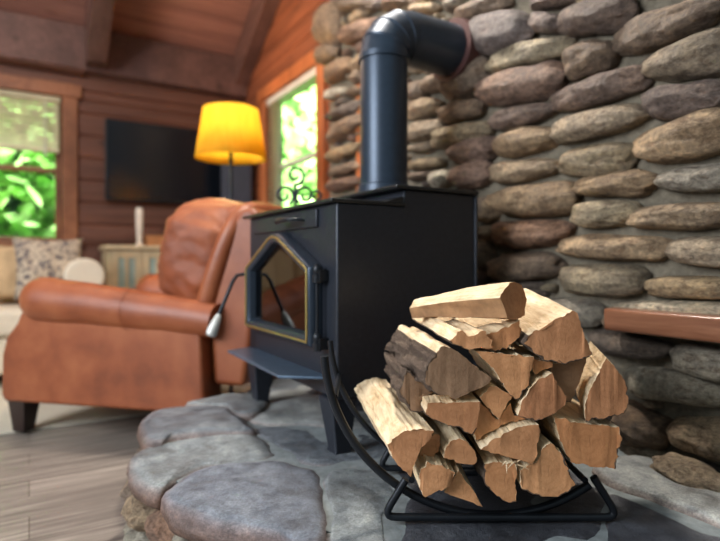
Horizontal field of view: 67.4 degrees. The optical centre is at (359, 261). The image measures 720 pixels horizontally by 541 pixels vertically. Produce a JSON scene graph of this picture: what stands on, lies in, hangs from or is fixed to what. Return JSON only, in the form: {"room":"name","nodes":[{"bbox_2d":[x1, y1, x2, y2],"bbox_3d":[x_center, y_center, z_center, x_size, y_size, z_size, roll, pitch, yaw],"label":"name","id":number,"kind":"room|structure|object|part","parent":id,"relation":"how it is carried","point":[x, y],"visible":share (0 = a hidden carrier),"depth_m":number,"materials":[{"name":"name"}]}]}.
{"room":"cabin living room","nodes":[
{"label":"cabin living room","id":0,"kind":"room"},
{"bbox_2d":[0,63,245,264],"bbox_3d":[-3.744,-0.640,3.832,6.620,2.920,0.154,0,0,-32],"label":"wall","id":1,"kind":"structure","parent":0,"point":[101,222],"depth_m":4.70,"materials":[{"name":"brown wood"}]},
{"bbox_2d":[0,73,81,245],"bbox_3d":[-3.009,-0.794,4.226,1.475,1.390,0.190,0,0,-32],"label":"window","id":2,"kind":"structure","parent":1,"relation":"in","point":[65,170],"depth_m":4.50,"materials":[{"name":"brown wood"}]},
{"bbox_2d":[0,89,60,154],"bbox_3d":[-3.005,-1.128,4.218,1.165,0.498,0.077,0,0,-32],"label":"window blind","id":3,"kind":"object","parent":2,"relation":"attached to","point":[6,94],"visible":1,"depth_m":4.41,"materials":[{"name":"beige fabric"}]},
{"bbox_3d":[-3.012,-0.921,4.230,1.145,0.025,0.040,0,0,-32],"label":"rail","id":4,"kind":"part","parent":3,"relation":"part of","materials":[{"name":"beige fabric"}]},
{"bbox_3d":[-3.010,-1.356,4.228,1.165,0.043,0.055,0,0,-32],"label":"head rail","id":5,"kind":"part","parent":3,"relation":"part of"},
{"bbox_3d":[-2.588,-1.104,4.442,0.022,0.450,0.022,0,0,-9],"label":"pull cord","id":6,"kind":"part","parent":3,"relation":"part of","materials":[{"name":"beige fabric"}]},
{"bbox_3d":[-3.046,-0.769,4.285,1.185,1.220,0.050,0,0,-32],"label":"sash","id":7,"kind":"part","parent":2,"relation":"part of","materials":[{"name":"brown wood"}]},
{"bbox_2d":[0,57,84,76],"bbox_3d":[-4.424,-1.641,3.294,4.897,0.140,0.140,0,0,-32],"label":"trim","id":8,"kind":"structure","parent":1,"relation":"attached to","point":[7,61],"depth_m":4.38,"materials":[{"name":"brown wood"}]},
{"bbox_2d":[85,0,114,68],"bbox_3d":[-1.229,-3.040,2.912,0.154,2.809,3.850,0,0,-32],"label":"ceiling beam","id":9,"kind":"structure","parent":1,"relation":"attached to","point":[99,13],"depth_m":4.24,"materials":[{"name":"brown wood"}]},
{"bbox_2d":[0,9,247,99],"bbox_3d":[-3.812,-1.790,3.657,6.320,0.380,0.120,0,0,-32],"label":"beam","id":10,"kind":"structure","parent":1,"relation":"attached to","point":[23,37],"depth_m":4.68,"materials":[{"name":"brown wood"}]},
{"bbox_2d":[105,118,220,203],"bbox_3d":[-1.746,-0.883,4.921,1.056,0.703,0.072,0,0,-32],"label":"television","id":11,"kind":"object","parent":1,"relation":"attached to","point":[145,162],"visible":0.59,"depth_m":4.83,"materials":[{"name":"black plastic"}]},
{"bbox_2d":[0,375,250,540],"bbox_3d":[-2.082,0.870,1.216,6.720,0.100,6.650,0,0,-32],"label":"floor","id":12,"kind":"structure","parent":0,"point":[65,483],"depth_m":2.04,"materials":[{"name":"brown wood"}]},
{"bbox_2d":[0,381,153,434],"bbox_3d":[-2.738,0.814,2.697,3.350,0.012,1.339,0,0,-32],"label":"area rug","id":13,"kind":"object","parent":12,"relation":"on","point":[49,416],"visible":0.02,"depth_m":2.86,"materials":[{"name":"beige carpet"}]},
{"bbox_2d":[0,258,104,374],"bbox_3d":[-2.883,0.348,3.540,2.110,0.918,0.950,0,0,-32],"label":"sofa","id":14,"kind":"object","parent":13,"relation":"on","point":[84,269],"visible":0.16,"depth_m":3.58,"materials":[{"name":"fabric"}]},
{"bbox_2d":[0,246,15,297],"bbox_3d":[-2.384,0.068,3.657,0.408,0.388,0.191,0,0,-32],"label":"throw pillow","id":15,"kind":"object","parent":14,"relation":"on","point":[7,253],"visible":0.36,"depth_m":3.60,"materials":[{"name":"beige fabric"}]},
{"bbox_2d":[0,298,18,302],"bbox_3d":[-2.617,0.119,3.884,0.814,0.459,0.294,0,0,-32],"label":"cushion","id":16,"kind":"object","parent":14,"relation":"on","point":[2,300],"depth_m":3.80,"materials":[{"name":"brown fabric"}]},
{"bbox_2d":[0,303,21,337],"bbox_3d":[-2.473,0.390,3.645,0.811,0.208,0.683,0,0,-32],"label":"seat cushion","id":17,"kind":"object","parent":14,"relation":"on","point":[10,313],"depth_m":3.42,"materials":[{"name":"beige fabric"}]},
{"bbox_2d":[12,237,82,299],"bbox_3d":[-2.102,0.041,3.662,0.430,0.417,0.183,0,0,-39],"label":"throw pillow","id":18,"kind":"object","parent":14,"relation":"on","point":[35,259],"visible":0.62,"depth_m":3.58,"materials":[{"name":"fabric"}]},
{"bbox_3d":[-2.077,0.367,4.005,0.250,0.785,0.900,0,0,-32],"label":"arm","id":19,"kind":"part","parent":14,"relation":"part of","materials":[{"name":"beige fabric"}]},
{"bbox_2d":[98,245,159,288],"bbox_3d":[-1.883,0.343,4.581,0.563,0.955,0.460,0,0,-32],"label":"base cabinet","id":20,"kind":"object","parent":12,"relation":"on","point":[123,266],"visible":0.27,"depth_m":4.37,"materials":[{"name":"paint"}]},
{"bbox_3d":[-1.880,0.318,4.352,0.229,0.825,0.015,0,0,-32],"label":"door","id":21,"kind":"part","parent":20,"relation":"part of","materials":[{"name":"paint"}]},
{"bbox_3d":[-1.884,0.315,4.359,0.209,0.810,0.004,0,0,-32],"label":"glass panel","id":22,"kind":"part","parent":20,"relation":"part of","materials":[{"name":"clear glass"}]},
{"bbox_2d":[135,206,143,244],"bbox_3d":[-1.846,-0.303,4.522,0.068,0.336,0.068,0,0,-32],"label":"taper candle","id":23,"kind":"object","parent":20,"relation":"on","point":[139,212],"visible":0.9,"depth_m":4.50,"materials":[{"name":"beige wax"}]},
{"bbox_3d":[-1.680,0.318,4.474,0.229,0.825,0.015,0,0,-32],"label":"door","id":24,"kind":"part","parent":20,"relation":"part of","materials":[{"name":"paint"}]},
{"bbox_3d":[-1.684,0.315,4.482,0.209,0.810,0.004,0,0,-32],"label":"glass panel","id":25,"kind":"part","parent":20,"relation":"part of","materials":[{"name":"clear glass"}]},
{"bbox_2d":[143,235,162,245],"bbox_3d":[-1.735,-0.181,4.684,0.254,0.092,0.168,0,0,-32],"label":"wooden box","id":26,"kind":"object","parent":20,"relation":"on","point":[150,240],"visible":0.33,"depth_m":4.58,"materials":[{"name":"brown wood"}]},
{"bbox_3d":[-1.735,-0.216,4.684,0.254,0.022,0.168,0,0,-32],"label":"lid","id":27,"kind":"part","parent":26,"relation":"part of","materials":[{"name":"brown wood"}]},
{"bbox_2d":[2,198,284,431],"bbox_3d":[-0.957,0.251,2.820,1.314,1.138,1.022,0,0,15],"label":"leather armchair","id":28,"kind":"object","parent":12,"relation":"on","point":[148,346],"visible":0.73,"depth_m":2.39,"materials":[{"name":"brown leather"}]},
{"bbox_3d":[-1.610,0.723,2.592,0.101,0.168,0.101,0,0,15],"label":"leg","id":29,"kind":"part","parent":28,"relation":"part of","materials":[{"name":"brown wood"}]},
{"bbox_3d":[-1.156,0.441,2.487,1.080,0.434,0.160,0,0,15],"label":"panel","id":30,"kind":"part","parent":28,"relation":"part of","materials":[{"name":"leather"}]},
{"bbox_3d":[-1.094,0.199,2.438,1.015,0.257,0.213,0,0,15],"label":"armrest","id":31,"kind":"part","parent":28,"relation":"part of","materials":[{"name":"leather"}]},
{"bbox_3d":[-0.885,0.199,3.220,1.015,0.256,0.213,0,0,15],"label":"armrest","id":32,"kind":"part","parent":28,"relation":"part of","materials":[{"name":"leather"}]},
{"bbox_2d":[158,198,243,299],"bbox_3d":[-0.707,-0.031,2.751,0.484,0.573,0.649,0,0,15],"label":"cushion","id":33,"kind":"object","parent":28,"relation":"on","point":[190,236],"depth_m":2.46,"materials":[{"name":"leather"}]},
{"bbox_2d":[195,102,265,392],"bbox_3d":[-0.752,-0.033,3.150,0.408,1.707,0.408,0,0,-32],"label":"floor lamp","id":34,"kind":"object","parent":12,"relation":"on","point":[230,133],"visible":0.67,"depth_m":3.01,"materials":[{"name":"fabric"}]},
{"bbox_3d":[-0.752,-0.744,3.150,0.408,0.286,0.408,0,0,-32],"label":"lamp shade","id":35,"kind":"part","parent":34,"relation":"part of","materials":[{"name":"fabric"}]},
{"bbox_2d":[221,164,251,202],"bbox_3d":[-1.133,-0.170,4.947,0.254,1.981,0.120,0,0,-32],"label":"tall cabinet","id":36,"kind":"object","parent":12,"relation":"on","point":[242,174],"visible":0.02,"depth_m":4.90,"materials":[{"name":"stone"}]},
{"bbox_2d":[119,378,719,540],"bbox_3d":[0.127,0.675,1.524,1.390,0.319,2.795,0,0,-32],"label":"stone hearth","id":37,"kind":"object","parent":12,"relation":"on","point":[231,466],"visible":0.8,"depth_m":1.35,"materials":[{"name":"stone"}]},
{"bbox_2d":[206,184,478,454],"bbox_3d":[-0.110,0.164,1.992,0.751,0.812,0.772,0,0,-32],"label":"wood stove","id":38,"kind":"object","parent":37,"relation":"on","point":[349,270],"visible":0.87,"depth_m":1.72,"materials":[{"name":"metal"}]},
{"bbox_3d":[-0.492,0.124,2.099,0.127,0.167,0.030,0,0,-21],"label":"door handle","id":39,"kind":"part","parent":38,"relation":"part of","materials":[{"name":"black metal"}]},
{"bbox_3d":[-0.397,0.487,2.175,0.089,0.165,0.089,0,0,-32],"label":"leg","id":40,"kind":"part","parent":38,"relation":"part of","materials":[{"name":"metal"}]},
{"bbox_2d":[227,347,322,378],"bbox_3d":[-0.321,0.348,1.876,0.127,0.008,0.689,0,0,-32],"label":"shelf","id":41,"kind":"object","parent":38,"relation":"attached to","point":[279,365],"depth_m":1.81,"materials":[{"name":"metal"}]},
{"bbox_3d":[-0.304,0.079,1.877,0.008,0.341,0.548,0,0,-32],"label":"brass trim","id":42,"kind":"part","parent":38,"relation":"part of","materials":[{"name":"gold metal"}]},
{"bbox_3d":[-0.275,0.079,1.894,0.004,0.286,0.494,0,0,-32],"label":"door glass","id":43,"kind":"part","parent":38,"relation":"part of","materials":[{"name":"clear glass"}]},
{"bbox_3d":[-0.284,0.079,1.889,0.046,0.367,0.574,0,0,-32],"label":"door","id":44,"kind":"part","parent":38,"relation":"part of","materials":[{"name":"metal"}]},
{"bbox_3d":[-0.274,-0.137,1.911,0.014,0.056,0.550,0,0,-32],"label":"air control panel","id":45,"kind":"part","parent":38,"relation":"part of","materials":[{"name":"metal"}]},
{"bbox_3d":[-0.247,-0.138,1.786,0.045,0.018,0.160,0,0,-44],"label":"air lever","id":46,"kind":"part","parent":38,"relation":"part of","materials":[{"name":"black metal"}]},
{"bbox_2d":[276,167,321,205],"bbox_3d":[-0.246,-0.285,2.157,0.158,0.189,0.113,0,0,-32],"label":"scroll ornament","id":47,"kind":"object","parent":38,"relation":"on","point":[295,192],"visible":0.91,"depth_m":2.15,"materials":[{"name":"black metal"}]},
{"bbox_3d":[-0.169,-0.181,1.959,0.267,0.012,0.766,0,0,-32],"label":"plate","id":48,"kind":"part","parent":38,"relation":"part of","materials":[{"name":"black metal"}]},
{"bbox_3d":[-0.068,0.487,1.638,0.089,0.165,0.089,0,0,-32],"label":"leg","id":49,"kind":"part","parent":38,"relation":"part of","materials":[{"name":"metal"}]},
{"bbox_3d":[0.066,-0.236,2.089,0.349,0.012,0.754,0,0,-32],"label":"plate","id":50,"kind":"part","parent":38,"relation":"part of","materials":[{"name":"black metal"}]},
{"bbox_2d":[357,9,480,192],"bbox_3d":[0.224,-0.629,2.164,0.548,0.774,0.263,0,0,-32],"label":"pipe","id":51,"kind":"object","parent":38,"relation":"on","point":[396,41],"visible":0.83,"depth_m":2.02,"materials":[{"name":"metal"}]},
{"bbox_2d":[320,340,617,520],"bbox_3d":[0.237,0.390,1.320,0.651,0.362,0.297,0,0,0],"label":"rack","id":52,"kind":"object","parent":37,"relation":"on","point":[534,512],"visible":0.68,"depth_m":1.19,"materials":[{"name":"black metal"}]},
{"bbox_2d":[354,377,433,476],"bbox_3d":[0.066,0.380,1.299,0.095,0.118,0.424,0,0,-10],"label":"log","id":53,"kind":"object","parent":52,"relation":"on","point":[404,432],"visible":0.94,"depth_m":1.17,"materials":[{"name":"brown wood"}]},
{"bbox_2d":[384,352,432,412],"bbox_3d":[0.104,0.282,1.299,0.086,0.097,0.272,0,0,-9],"label":"log","id":54,"kind":"object","parent":53,"relation":"on","point":[410,392],"visible":0.84,"depth_m":1.17,"materials":[{"name":"brown wood"}]},
{"bbox_2d":[413,450,454,496],"bbox_3d":[0.149,0.440,1.254,0.073,0.082,0.306,0,0,-3],"label":"log","id":55,"kind":"object","parent":52,"relation":"on","point":[432,474],"visible":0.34,"depth_m":1.10,"materials":[{"name":"brown wood"}]},
{"bbox_2d":[417,412,440,456],"bbox_3d":[0.151,0.391,1.288,0.048,0.052,0.283,0,0,0],"label":"log","id":56,"kind":"object","parent":55,"relation":"on","point":[432,446],"visible":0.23,"depth_m":1.15,"materials":[{"name":"brown wood"}]},
{"bbox_2d":[443,459,481,505],"bbox_3d":[0.214,0.471,1.259,0.081,0.075,0.282,0,0,0],"label":"log","id":57,"kind":"object","parent":52,"relation":"on","point":[460,487],"visible":0.41,"depth_m":1.12,"materials":[{"name":"brown wood"}]},
{"bbox_2d":[432,420,476,464],"bbox_3d":[0.194,0.385,1.265,0.068,0.067,0.308,0,0,-5],"label":"log","id":58,"kind":"object","parent":57,"relation":"on","point":[454,445],"visible":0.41,"depth_m":1.12,"materials":[{"name":"brown wood"}]},
{"bbox_2d":[420,392,479,434],"bbox_3d":[0.176,0.315,1.299,0.117,0.088,0.371,0,0,-5],"label":"log","id":59,"kind":"object","parent":58,"relation":"on","point":[462,412],"visible":0.43,"depth_m":1.12,"materials":[{"name":"brown wood"}]},
{"bbox_2d":[384,325,491,398],"bbox_3d":[0.168,0.227,1.280,0.154,0.121,0.354,0,0,-11],"label":"log","id":60,"kind":"object","parent":59,"relation":"on","point":[442,370],"visible":0.96,"depth_m":1.12,"materials":[{"name":"brown wood"}]},
{"bbox_2d":[411,317,492,348],"bbox_3d":[0.203,0.156,1.290,0.092,0.051,0.357,0,0,-9],"label":"log","id":61,"kind":"object","parent":60,"relation":"on","point":[453,331],"visible":0.9,"depth_m":1.15,"materials":[{"name":"brown wood"}]},
{"bbox_2d":[410,282,526,319],"bbox_3d":[0.233,0.091,1.248,0.089,0.099,0.304,0,0,-36],"label":"log","id":62,"kind":"object","parent":61,"relation":"on","point":[506,300],"visible":1,"depth_m":1.17,"materials":[{"name":"brown wood"}]},
{"bbox_2d":[457,427,516,502],"bbox_3d":[0.291,0.458,1.289,0.074,0.089,0.342,0,0,0],"label":"log","id":63,"kind":"object","parent":52,"relation":"on","point":[501,482],"visible":0.54,"depth_m":1.12,"materials":[{"name":"brown wood"}]},
{"bbox_2d":[472,419,539,470],"bbox_3d":[0.309,0.378,1.276,0.128,0.103,0.358,0,0,0],"label":"log","id":64,"kind":"object","parent":63,"relation":"on","point":[518,440],"visible":0.35,"depth_m":1.12,"materials":[{"name":"brown wood"}]},
{"bbox_2d":[471,391,524,439],"bbox_3d":[0.296,0.338,1.284,0.114,0.083,0.282,0,0,0],"label":"log","id":65,"kind":"object","parent":64,"relation":"on","point":[487,422],"visible":0.27,"depth_m":1.15,"materials":[{"name":"brown wood"}]},
{"bbox_2d":[472,368,511,418],"bbox_3d":[0.284,0.295,1.279,0.072,0.072,0.301,0,0,0],"label":"log","id":66,"kind":"object","parent":65,"relation":"on","point":[493,396],"visible":0.41,"depth_m":1.13,"materials":[{"name":"brown wood"}]},
{"bbox_2d":[489,369,566,420],"bbox_3d":[0.379,0.282,1.269,0.102,0.103,0.303,0,0,0],"label":"log","id":67,"kind":"object","parent":64,"relation":"on","point":[543,397],"visible":0.39,"depth_m":1.12,"materials":[{"name":"brown wood"}]},
{"bbox_2d":[468,345,533,398],"bbox_3d":[0.301,0.236,1.289,0.122,0.100,0.333,0,0,0],"label":"log","id":68,"kind":"object","parent":67,"relation":"on","point":[510,367],"visible":0.73,"depth_m":1.12,"materials":[{"name":"brown wood"}]},
{"bbox_2d":[455,317,521,350],"bbox_3d":[0.293,0.153,1.289,0.091,0.070,0.323,0,0,0],"label":"log","id":69,"kind":"object","parent":68,"relation":"on","point":[503,332],"visible":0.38,"depth_m":1.13,"materials":[{"name":"brown wood"}]},
{"bbox_2d":[510,343,552,373],"bbox_3d":[0.383,0.219,1.279,0.048,0.039,0.283,0,0,0],"label":"log","id":70,"kind":"object","parent":67,"relation":"on","point":[539,364],"visible":0.35,"depth_m":1.14,"materials":[{"name":"brown wood"}]},
{"bbox_2d":[512,433,575,496],"bbox_3d":[0.390,0.432,1.289,0.118,0.113,0.343,0,0,0],"label":"log","id":71,"kind":"object","parent":52,"relation":"on","point":[549,474],"visible":0.38,"depth_m":1.12,"materials":[{"name":"brown wood"}]},
{"bbox_2d":[535,398,621,468],"bbox_3d":[0.477,0.377,1.284,0.146,0.109,0.322,0,0,0],"label":"log","id":72,"kind":"object","parent":71,"relation":"on","point":[593,443],"visible":0.63,"depth_m":1.12,"materials":[{"name":"brown wood"}]},
{"bbox_2d":[519,345,585,402],"bbox_3d":[0.450,0.249,1.299,0.087,0.112,0.273,0,0,0],"label":"log","id":73,"kind":"object","parent":72,"relation":"on","point":[568,376],"visible":0.16,"depth_m":1.17,"materials":[{"name":"brown wood"}]},
{"bbox_2d":[516,288,591,364],"bbox_3d":[0.406,0.141,1.279,0.154,0.142,0.333,0,0,0],"label":"log","id":74,"kind":"object","parent":73,"relation":"on","point":[552,331],"visible":0.71,"depth_m":1.12,"materials":[{"name":"brown wood"}]},
{"bbox_2d":[575,341,628,421],"bbox_3d":[0.557,0.265,1.259,0.092,0.132,0.321,0,0,18],"label":"log","id":75,"kind":"object","parent":72,"relation":"on","point":[601,391],"visible":0.92,"depth_m":1.12,"materials":[{"name":"brown wood"}]},
{"bbox_2d":[0,0,251,55],"bbox_3d":[-2.620,-3.386,1.854,6.470,3.041,4.700,0,0,-32],"label":"ceiling","id":76,"kind":"structure","parent":0,"point":[216,26],"depth_m":4.72,"materials":[{"name":"brown wood"}]},
{"bbox_2d":[245,0,329,206],"bbox_3d":[0.530,-2.280,2.758,0.154,6.200,6.150,0,0,-32],"label":"wall","id":77,"kind":"structure","parent":0,"point":[290,38],"depth_m":4.56,"materials":[{"name":"brown wood"}]},
{"bbox_2d":[257,50,327,205],"bbox_3d":[-0.546,-0.865,4.422,0.190,1.391,1.313,0,0,-32],"label":"window","id":78,"kind":"structure","parent":77,"relation":"in","point":[307,63],"depth_m":4.33,"materials":[{"name":"brown wood"}]},
{"bbox_2d":[267,67,315,203],"bbox_3d":[-0.550,-0.856,4.419,0.060,1.183,1.003,0,0,-32],"label":"window blind","id":79,"kind":"object","parent":78,"relation":"attached to","point":[309,77],"visible":0.73,"depth_m":4.70,"materials":[{"name":"white fabric"}]},
{"bbox_3d":[-0.550,-1.419,4.419,0.060,0.057,1.003,0,0,-32],"label":"head rail","id":80,"kind":"part","parent":79,"relation":"part of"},
{"bbox_3d":[-0.486,-0.840,4.458,0.050,1.221,1.023,0,0,-32],"label":"sash","id":81,"kind":"part","parent":78,"relation":"part of","materials":[{"name":"brown wood"}]},
{"bbox_2d":[311,0,719,472],"bbox_3d":[0.871,-1.130,1.768,0.348,3.900,4.105,0,0,-32],"label":"wall","id":82,"kind":"structure","parent":0,"point":[586,133],"depth_m":1.72,"materials":[{"name":"stone"}]},
{"bbox_2d":[235,0,280,86],"bbox_3d":[-0.036,-3.200,3.408,0.140,2.994,4.250,0,0,-32],"label":"trim","id":83,"kind":"structure","parent":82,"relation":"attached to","point":[261,14],"depth_m":4.86,"materials":[{"name":"brown wood"}]},
{"bbox_2d":[356,83,359,192],"bbox_3d":[0.009,-0.595,3.023,0.045,0.829,0.057,0,0,-32],"label":"trim","id":84,"kind":"structure","parent":82,"relation":"attached to","point":[358,85],"depth_m":3.01,"materials":[{"name":"brown wood"}]},
{"bbox_2d":[604,307,719,342],"bbox_3d":[1.130,0.171,1.075,0.110,0.066,1.352,0,0,-32],"label":"wooden shelf","id":85,"kind":"object","parent":82,"relation":"attached to","point":[680,325],"visible":0.86,"depth_m":1.47,"materials":[{"name":"brown wood"}]},
{"label":"outside","id":86,"kind":"structure","parent":0,"visible":0},
{"bbox_3d":[-4.372,1.370,9.049,26.000,0.100,28.000,0,0,-32],"label":"lawn","id":87,"kind":"structure","parent":86,"visible":0},
{"bbox_2d":[0,98,54,237],"bbox_3d":[-5.073,-1.178,6.551,4.936,5.276,2.830,0,0,-32],"label":"foliage","id":88,"kind":"object","parent":87,"relation":"on","point":[21,216],"visible":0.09,"depth_m":6.13,"materials":[{"name":"green plant"}]},
{"bbox_2d":[283,85,315,206],"bbox_3d":[-0.444,-1.669,10.008,4.221,6.270,3.823,0,0,-32],"label":"foliage","id":89,"kind":"object","parent":87,"relation":"on","point":[299,113],"visible":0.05,"depth_m":7.90,"materials":[{"name":"green plant"}]}
]}

